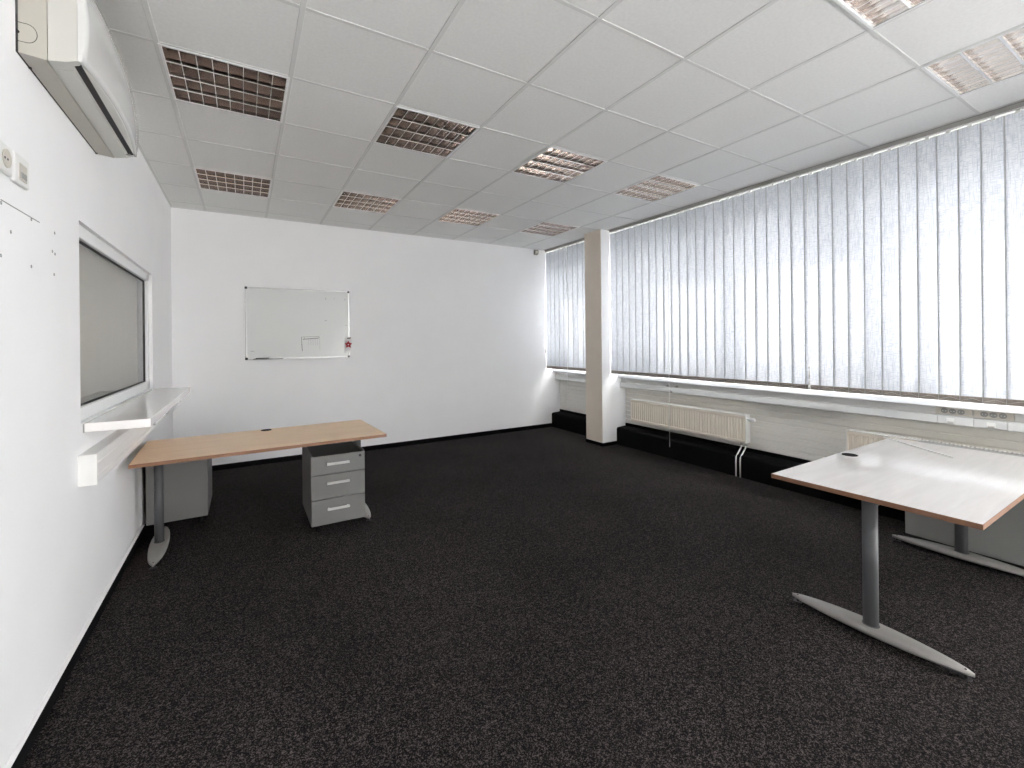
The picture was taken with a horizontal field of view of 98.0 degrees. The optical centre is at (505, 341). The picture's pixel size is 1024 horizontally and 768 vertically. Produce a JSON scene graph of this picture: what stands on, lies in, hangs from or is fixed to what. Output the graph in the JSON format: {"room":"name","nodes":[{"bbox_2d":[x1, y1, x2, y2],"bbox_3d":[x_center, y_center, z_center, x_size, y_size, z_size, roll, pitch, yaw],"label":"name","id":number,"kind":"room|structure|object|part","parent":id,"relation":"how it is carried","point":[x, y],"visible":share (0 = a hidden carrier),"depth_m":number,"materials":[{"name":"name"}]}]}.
{"room":"office","nodes":[
{"label":"office","id":0,"kind":"room"},
{"bbox_2d":[0,0,172,767],"bbox_3d":[-0.766,-0.103,-0.233,0.200,3.082,11.650,-1,0,-30],"label":"wall","id":1,"kind":"structure","parent":0,"point":[62,543],"depth_m":1.81,"materials":[{"name":"white paint"}]},
{"bbox_2d":[0,140,11,176],"bbox_3d":[-1.632,-0.596,1.448,0.016,0.095,0.110,-1,0,-30],"label":"wall socket","id":2,"kind":"object","parent":1,"relation":"attached to","point":[5,151],"visible":1,"depth_m":1.45,"materials":[{"name":"white plastic"}]},
{"bbox_2d":[2,149,11,167],"bbox_3d":[-1.629,-0.597,1.455,0.004,0.060,0.060,-1,0,-30],"label":"outlet","id":3,"kind":"object","parent":2,"relation":"attached to","point":[6,153],"depth_m":1.46,"materials":[{"name":"beige plastic"}]},
{"bbox_2d":[10,150,28,189],"bbox_3d":[-1.693,-0.593,1.554,0.018,0.104,0.120,-1,0,-30],"label":"wall socket","id":4,"kind":"object","parent":1,"relation":"attached to","point":[20,166],"visible":0.96,"depth_m":1.54,"materials":[{"name":"white plastic"}]},
{"bbox_2d":[1,199,39,222],"bbox_3d":[-1.717,-0.458,1.580,0.002,0.003,0.315,-1,0,-30],"label":"strip","id":5,"kind":"object","parent":1,"relation":"attached to","point":[1,199],"visible":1,"depth_m":1.56,"materials":[{"name":"grey"}]},
{"bbox_2d":[4,518,148,767],"bbox_3d":[-0.660,1.400,-0.179,0.012,0.074,11.650,-1,0,-30],"label":"baseboard","id":6,"kind":"structure","parent":1,"relation":"attached to","point":[28,738],"depth_m":1.90,"materials":[{"name":"black carpet"}]},
{"bbox_2d":[15,0,138,157],"bbox_3d":[-1.865,-1.190,2.022,0.209,0.379,0.976,-1,0,-30],"label":"air conditioner","id":7,"kind":"object","parent":1,"relation":"attached to","point":[69,46],"visible":1,"depth_m":1.75,"materials":[{"name":"plastic"}]},
{"bbox_3d":[-1.951,-1.192,1.971,0.006,0.370,0.976,-1,0,-30],"label":"mounting plate","id":8,"kind":"part","parent":7,"relation":"part of","materials":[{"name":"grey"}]},
{"bbox_3d":[-1.797,-1.196,2.062,0.052,0.344,0.972,-1,0,-30],"label":"panel","id":9,"kind":"part","parent":7,"relation":"part of","materials":[{"name":"white plastic"}]},
{"bbox_2d":[79,225,149,419],"bbox_3d":[-2.630,-0.086,2.912,0.188,1.075,2.050,-1,0,-30],"label":"window","id":10,"kind":"structure","parent":1,"relation":"in","point":[108,293],"depth_m":2.87,"materials":[{"name":"white plastic"}]},
{"bbox_2d":[79,244,137,403],"bbox_3d":[-2.596,-0.087,2.914,0.007,0.863,1.788,-1,0,-30],"label":"blind","id":11,"kind":"object","parent":10,"relation":"attached to","point":[108,293],"depth_m":2.84,"materials":[{"name":"grey fabric"}]},
{"bbox_2d":[78,402,179,486],"bbox_3d":[-2.781,0.618,3.478,0.069,0.147,3.198,-1,0,-30],"label":"duct","id":12,"kind":"object","parent":1,"relation":"attached to","point":[102,457],"visible":0.74,"depth_m":2.33,"materials":[{"name":"white paint"}]},
{"bbox_2d":[83,387,189,432],"bbox_3d":[-2.432,0.437,3.068,0.259,0.065,1.966,-1,0,-30],"label":"wall shelf","id":13,"kind":"object","parent":1,"relation":"attached to","point":[146,409],"visible":1,"depth_m":2.54,"materials":[{"name":"white laminate"}]},
{"bbox_2d":[171,207,560,464],"bbox_3d":[-1.421,-0.097,6.282,5.665,3.082,0.250,-1,0,-30],"label":"wall","id":14,"kind":"structure","parent":0,"point":[448,336],"depth_m":5.92,"materials":[{"name":"white paint"}]},
{"bbox_2d":[245,286,349,359],"bbox_3d":[-2.516,-0.213,5.457,1.172,0.857,0.066,-1,0,-30],"label":"whiteboard","id":15,"kind":"object","parent":14,"relation":"attached to","point":[285,323],"visible":1,"depth_m":5.45,"materials":[{"name":"plastic"}]},
{"bbox_2d":[253,358,282,359],"bbox_3d":[-2.814,0.211,5.279,0.308,0.012,0.066,-1,0,-30],"label":"tray","id":16,"kind":"object","parent":15,"relation":"on","point":[253,358],"depth_m":5.25,"materials":[{"name":"grey metal"}]},
{"bbox_2d":[345,337,351,352],"bbox_3d":[-2.030,0.049,5.747,0.095,0.197,0.014,-1,0,-30],"label":"star ornament","id":17,"kind":"object","parent":15,"relation":"attached to","point":[348,342],"visible":1,"depth_m":5.75,"materials":[{"name":"white paper"}]},
{"bbox_2d":[212,423,551,470],"bbox_3d":[-1.415,1.414,6.125,5.067,0.060,0.012,-1,0,-30],"label":"baseboard","id":18,"kind":"structure","parent":14,"relation":"attached to","point":[437,439],"depth_m":6.08,"materials":[{"name":"black plastic"}]},
{"bbox_2d":[21,427,1023,767],"bbox_3d":[1.646,1.474,1.232,6.015,0.120,12.150,-1,0,-30],"label":"floor","id":19,"kind":"structure","parent":0,"point":[548,597],"depth_m":2.19,"materials":[{"name":"carpet"}]},
{"bbox_2d":[146,459,211,525],"bbox_3d":[-2.694,1.161,3.711,0.388,0.592,0.606,-1,0,-30],"label":"drawer pedestal","id":20,"kind":"object","parent":19,"relation":"on","point":[187,485],"visible":0.47,"depth_m":3.47,"materials":[{"name":"grey metal"}]},
{"bbox_2d":[128,420,386,569],"bbox_3d":[-1.844,1.099,3.490,1.600,0.698,0.805,-1,0,-32],"label":"desk","id":21,"kind":"object","parent":19,"relation":"on","point":[156,453],"visible":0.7,"depth_m":3.26,"materials":[{"name":"brown wood"}]},
{"bbox_3d":[-2.428,1.105,3.119,0.062,0.607,0.069,-1,0,-32],"label":"leg","id":22,"kind":"part","parent":21,"relation":"part of","materials":[{"name":"grey metal"}]},
{"bbox_2d":[302,441,364,529],"bbox_3d":[-1.405,1.148,3.617,0.388,0.592,0.606,-1,0,-30],"label":"drawer pedestal","id":23,"kind":"object","parent":19,"relation":"on","point":[333,475],"visible":0.94,"depth_m":3.40,"materials":[{"name":"grey metal"}]},
{"bbox_2d":[307,441,361,456],"bbox_3d":[-1.421,0.868,3.639,0.362,0.008,0.529,-1,0,-30],"label":"tray","id":24,"kind":"object","parent":23,"relation":"on","point":[350,446],"depth_m":3.55,"materials":[{"name":"black plastic"}]},
{"bbox_3d":[-1.269,1.279,3.388,0.386,0.187,0.017,-1,0,-30],"label":"drawer","id":25,"kind":"part","parent":23,"relation":"part of","materials":[{"name":"grey metal"}]},
{"bbox_3d":[-1.271,1.092,3.388,0.386,0.180,0.017,-1,0,-30],"label":"drawer","id":26,"kind":"part","parent":23,"relation":"part of","materials":[{"name":"grey metal"}]},
{"bbox_3d":[-1.272,0.928,3.388,0.386,0.139,0.017,-1,0,-30],"label":"drawer","id":27,"kind":"part","parent":23,"relation":"part of","materials":[{"name":"grey metal"}]},
{"bbox_3d":[-1.262,1.256,3.366,0.162,0.020,0.029,-1,0,-30],"label":"handle","id":28,"kind":"part","parent":23,"relation":"part of","materials":[{"name":"grey metal"}]},
{"bbox_3d":[-1.264,1.062,3.366,0.162,0.020,0.029,-1,0,-30],"label":"handle","id":29,"kind":"part","parent":23,"relation":"part of","materials":[{"name":"grey metal"}]},
{"bbox_3d":[-1.266,0.919,3.366,0.162,0.020,0.029,-1,0,-30],"label":"handle","id":30,"kind":"part","parent":23,"relation":"part of","materials":[{"name":"grey metal"}]},
{"bbox_2d":[771,438,1023,681],"bbox_3d":[2.343,1.058,2.501,1.600,0.698,0.805,-1,0,-31],"label":"desk","id":31,"kind":"object","parent":19,"relation":"on","point":[971,488],"visible":0.98,"depth_m":2.25,"materials":[{"name":"white laminate"}]},
{"bbox_3d":[1.752,1.063,2.140,0.062,0.607,0.069,-1,0,-31],"label":"leg","id":32,"kind":"part","parent":31,"relation":"part of","materials":[{"name":"grey metal"}]},
{"bbox_2d":[884,437,952,457],"bbox_3d":[2.742,0.704,2.986,0.015,0.008,0.568,-1,0,6],"label":"cord","id":33,"kind":"object","parent":31,"relation":"on","point":[884,437],"visible":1,"depth_m":2.93,"materials":[{"name":"white plastic"}]},
{"bbox_3d":[2.915,1.052,2.850,0.062,0.607,0.069,-1,0,-31],"label":"leg","id":34,"kind":"part","parent":31,"relation":"part of","materials":[{"name":"grey metal"}]},
{"bbox_2d":[905,440,1023,568],"bbox_3d":[3.252,1.070,2.842,0.297,0.655,1.008,-1,0,-30],"label":"base cabinet","id":35,"kind":"object","parent":19,"relation":"on","point":[1003,540],"visible":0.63,"depth_m":2.85,"materials":[{"name":"grey laminate"}]},
{"bbox_3d":[3.129,1.060,2.770,0.013,0.631,1.008,-1,0,-30],"label":"panel","id":36,"kind":"part","parent":35,"relation":"part of","materials":[{"name":"grey laminate"}]},
{"bbox_2d":[95,0,1023,249],"bbox_3d":[1.615,-1.658,1.232,6.015,0.300,12.150,-1,0,-30],"label":"ceiling","id":37,"kind":"structure","parent":0,"point":[721,97],"depth_m":2.72,"materials":[{"name":"tile"}]},
{"bbox_2d":[157,43,289,122],"bbox_3d":[-1.619,-1.527,2.609,0.592,0.108,0.592,-1,0,-30],"label":"ceiling light","id":38,"kind":"object","parent":37,"relation":"attached to","point":[193,78],"visible":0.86,"depth_m":2.61,"materials":[{"name":"white paint"}]},
{"bbox_2d":[193,167,271,197],"bbox_3d":[-2.530,-1.518,4.161,0.592,0.108,0.592,-1,0,-30],"label":"ceiling light","id":39,"kind":"object","parent":37,"relation":"attached to","point":[207,179],"visible":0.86,"depth_m":4.18,"materials":[{"name":"white paint"}]},
{"bbox_2d":[332,190,400,213],"bbox_3d":[-1.495,-1.528,4.769,0.592,0.108,0.592,-1,0,-30],"label":"ceiling light","id":40,"kind":"object","parent":37,"relation":"attached to","point":[346,199],"visible":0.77,"depth_m":4.79,"materials":[{"name":"white paint"}]},
{"bbox_2d":[373,106,479,157],"bbox_3d":[-0.584,-1.537,3.216,0.592,0.108,0.592,-1,0,-30],"label":"ceiling light","id":41,"kind":"object","parent":37,"relation":"attached to","point":[407,129],"visible":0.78,"depth_m":3.22,"materials":[{"name":"white paint"}]},
{"bbox_2d":[436,208,500,226],"bbox_3d":[-0.460,-1.538,5.376,0.592,0.108,0.592,-1,0,-30],"label":"ceiling light","id":42,"kind":"object","parent":37,"relation":"attached to","point":[457,216],"visible":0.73,"depth_m":5.40,"materials":[{"name":"white paint"}]},
{"bbox_2d":[519,222,579,236],"bbox_3d":[0.575,-1.549,5.983,0.592,0.108,0.592,-1,0,-30],"label":"ceiling light","id":43,"kind":"object","parent":37,"relation":"attached to","point":[543,228],"visible":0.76,"depth_m":6.00,"materials":[{"name":"white paint"}]},
{"bbox_2d":[512,146,607,183],"bbox_3d":[0.451,-1.548,3.824,0.592,0.108,0.592,-1,0,-30],"label":"ceiling light","id":44,"kind":"object","parent":37,"relation":"attached to","point":[554,164],"visible":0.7,"depth_m":3.83,"materials":[{"name":"white paint"}]},
{"bbox_2d":[544,238,585,384],"bbox_3d":[0.964,-0.253,6.856,0.056,2.506,1.162,-1,0,-30],"label":"vertical blind","id":45,"kind":"object","parent":37,"relation":"hanging from","point":[565,267],"visible":0.86,"depth_m":6.90,"materials":[{"name":"grey fabric"}]},
{"bbox_3d":[0.944,-0.224,6.842,0.007,2.450,0.006,-1,0,-30],"label":"pull cord","id":46,"kind":"part","parent":45,"relation":"part of","materials":[{"name":"white plastic"}]},
{"bbox_2d":[612,175,699,201],"bbox_3d":[1.486,-1.558,4.431,0.592,0.108,0.592,-1,0,-30],"label":"ceiling light","id":47,"kind":"object","parent":37,"relation":"attached to","point":[658,187],"visible":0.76,"depth_m":4.44,"materials":[{"name":"white paint"}]},
{"bbox_2d":[609,102,1023,446],"bbox_3d":[2.550,-0.146,4.147,0.063,2.751,4.437,-1,0,-30],"label":"vertical blind","id":48,"kind":"object","parent":37,"relation":"hanging from","point":[899,272],"visible":1,"depth_m":3.65,"materials":[{"name":"grey fabric"}]},
{"bbox_3d":[1.904,-0.111,5.207,0.007,2.695,0.006,-1,0,-30],"label":"pull cord","id":49,"kind":"part","parent":48,"relation":"part of","materials":[{"name":"white plastic"}]},
{"bbox_3d":[2.660,-0.524,3.914,0.005,1.885,0.004,-1,0,-30],"label":"pull cord","id":50,"kind":"part","parent":48,"relation":"part of","materials":[{"name":"white plastic"}]},
{"bbox_3d":[2.557,0.409,4.149,0.003,0.023,4.311,-1,0,-30],"label":"bead chain","id":51,"kind":"part","parent":48,"relation":"part of","materials":[{"name":"beige plastic"}]},
{"bbox_2d":[833,0,930,29],"bbox_3d":[1.666,-1.560,1.754,0.592,0.108,0.592,-1,0,-30],"label":"ceiling light","id":52,"kind":"object","parent":37,"relation":"attached to","point":[873,14],"visible":1,"depth_m":2.04,"materials":[{"name":"white paint"}]},
{"bbox_2d":[920,25,1023,96],"bbox_3d":[2.701,-1.570,2.361,0.592,0.108,0.592,-1,0,-30],"label":"ceiling light","id":53,"kind":"object","parent":37,"relation":"attached to","point":[1000,58],"visible":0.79,"depth_m":2.47,"materials":[{"name":"white paint"}]},
{"bbox_2d":[584,229,625,445],"bbox_3d":[1.590,-0.127,6.356,0.896,3.082,0.342,-1,0,-30],"label":"pillar","id":54,"kind":"structure","parent":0,"point":[605,398],"depth_m":6.08,"materials":[{"name":"white paint"}]},
{"bbox_3d":[1.208,-0.071,6.133,0.005,2.885,0.328,-1,0,-30],"label":"panel","id":55,"kind":"part","parent":54,"relation":"part of","materials":[{"name":"beige paint"}]},
{"bbox_3d":[1.342,1.394,6.202,0.286,0.045,0.342,-1,0,-30],"label":"skirting","id":56,"kind":"part","parent":54,"relation":"part of","materials":[{"name":"black carpet"}]},
{"bbox_2d":[558,110,1023,460],"bbox_3d":[2.569,-0.206,5.117,0.460,3.222,6.300,-1,0,-30],"label":"wall","id":57,"kind":"structure","parent":0,"point":[797,432],"depth_m":4.24,"materials":[{"name":"white paint"}]},
{"bbox_2d":[552,409,585,435],"bbox_3d":[1.140,1.280,6.954,0.179,0.278,1.170,-1,0,-30],"label":"trim","id":58,"kind":"structure","parent":57,"relation":"attached to","point":[571,421],"depth_m":7.05,"materials":[{"name":"black carpet"}]},
{"bbox_2d":[553,369,585,374],"bbox_3d":[1.150,0.485,6.964,0.170,0.042,1.170,-1,0,-30],"label":"trim","id":59,"kind":"structure","parent":57,"relation":"attached to","point":[554,370],"depth_m":7.04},
{"bbox_2d":[555,372,585,382],"bbox_3d":[1.165,0.572,6.972,0.106,0.130,1.170,-1,0,-30],"label":"cable trunking","id":60,"kind":"object","parent":57,"relation":"attached to","point":[559,375],"visible":0.43,"depth_m":7.08,"materials":[{"name":"grey plastic"}]},
{"bbox_2d":[630,399,755,476],"bbox_3d":[2.131,1.088,5.253,0.153,0.640,1.666,-1,0,-29],"label":"radiator","id":61,"kind":"object","parent":57,"relation":"attached to","point":[731,426],"visible":0.98,"depth_m":5.07,"materials":[{"name":"beige metal"}]},
{"bbox_3d":[2.101,0.917,5.282,0.076,0.285,1.580,-1,0,-30],"label":"panel","id":62,"kind":"part","parent":61,"relation":"part of","materials":[{"name":"beige metal"}]},
{"bbox_2d":[631,399,748,415],"bbox_3d":[2.102,0.772,5.283,0.085,0.008,1.580,-1,0,-30],"label":"grille","id":63,"kind":"object","parent":61,"relation":"attached to","point":[689,408],"depth_m":5.17,"materials":[{"name":"white metal"}]},
{"bbox_3d":[2.503,0.910,4.602,0.085,0.291,0.007,-1,0,-30],"label":"plate","id":64,"kind":"part","parent":61,"relation":"part of","materials":[{"name":"white metal"}]},
{"bbox_2d":[617,423,904,521],"bbox_3d":[2.755,1.264,4.202,0.179,0.278,4.550,-1,0,-30],"label":"trim","id":65,"kind":"structure","parent":57,"relation":"attached to","point":[756,465],"depth_m":4.78,"materials":[{"name":"black carpet"}]},
{"bbox_2d":[546,101,1023,249],"bbox_3d":[3.577,-1.605,2.325,0.006,0.164,11.650,-1,0,-30],"label":"trim","id":66,"kind":"structure","parent":57,"relation":"attached to","point":[1021,101],"depth_m":3.69,"materials":[{"name":"grey metal"}]},
{"bbox_2d":[618,374,1023,432],"bbox_3d":[2.762,0.556,4.240,0.116,0.130,4.500,-1,0,-30],"label":"windowsill","id":67,"kind":"structure","parent":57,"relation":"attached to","point":[1012,422],"depth_m":3.79,"materials":[{"name":"grey plastic"}]},
{"bbox_2d":[957,409,964,414],"bbox_3d":[3.305,0.515,3.231,0.010,0.039,0.039,-1,0,-30],"label":"outlet","id":68,"kind":"object","parent":67,"relation":"attached to","point":[959,411],"depth_m":3.23,"materials":[{"name":"grey plastic"}]},
{"bbox_2d":[980,412,987,416],"bbox_3d":[3.365,0.515,3.130,0.010,0.039,0.039,-1,0,-30],"label":"outlet","id":69,"kind":"object","parent":67,"relation":"attached to","point":[982,414],"depth_m":3.13,"materials":[{"name":"grey plastic"}]},
{"bbox_2d":[989,412,997,417],"bbox_3d":[3.387,0.514,3.092,0.010,0.039,0.039,-1,0,-30],"label":"outlet","id":70,"kind":"object","parent":67,"relation":"attached to","point":[991,414],"depth_m":3.09,"materials":[{"name":"grey plastic"}]},
{"bbox_2d":[999,413,1006,418],"bbox_3d":[3.410,0.514,3.053,0.010,0.039,0.039,-1,0,-30],"label":"outlet","id":71,"kind":"object","parent":67,"relation":"attached to","point":[1001,415],"depth_m":3.05,"materials":[{"name":"grey plastic"}]},
{"bbox_2d":[846,429,1023,454],"bbox_3d":[3.381,1.076,3.122,0.153,0.640,1.666,-1,0,-29],"label":"radiator","id":72,"kind":"object","parent":57,"relation":"attached to","point":[854,439],"visible":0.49,"depth_m":3.68,"materials":[{"name":"beige metal"}]},
{"bbox_3d":[3.351,0.904,3.152,0.076,0.285,1.580,-1,0,-30],"label":"panel","id":73,"kind":"part","parent":72,"relation":"part of","materials":[{"name":"beige metal"}]}
]}

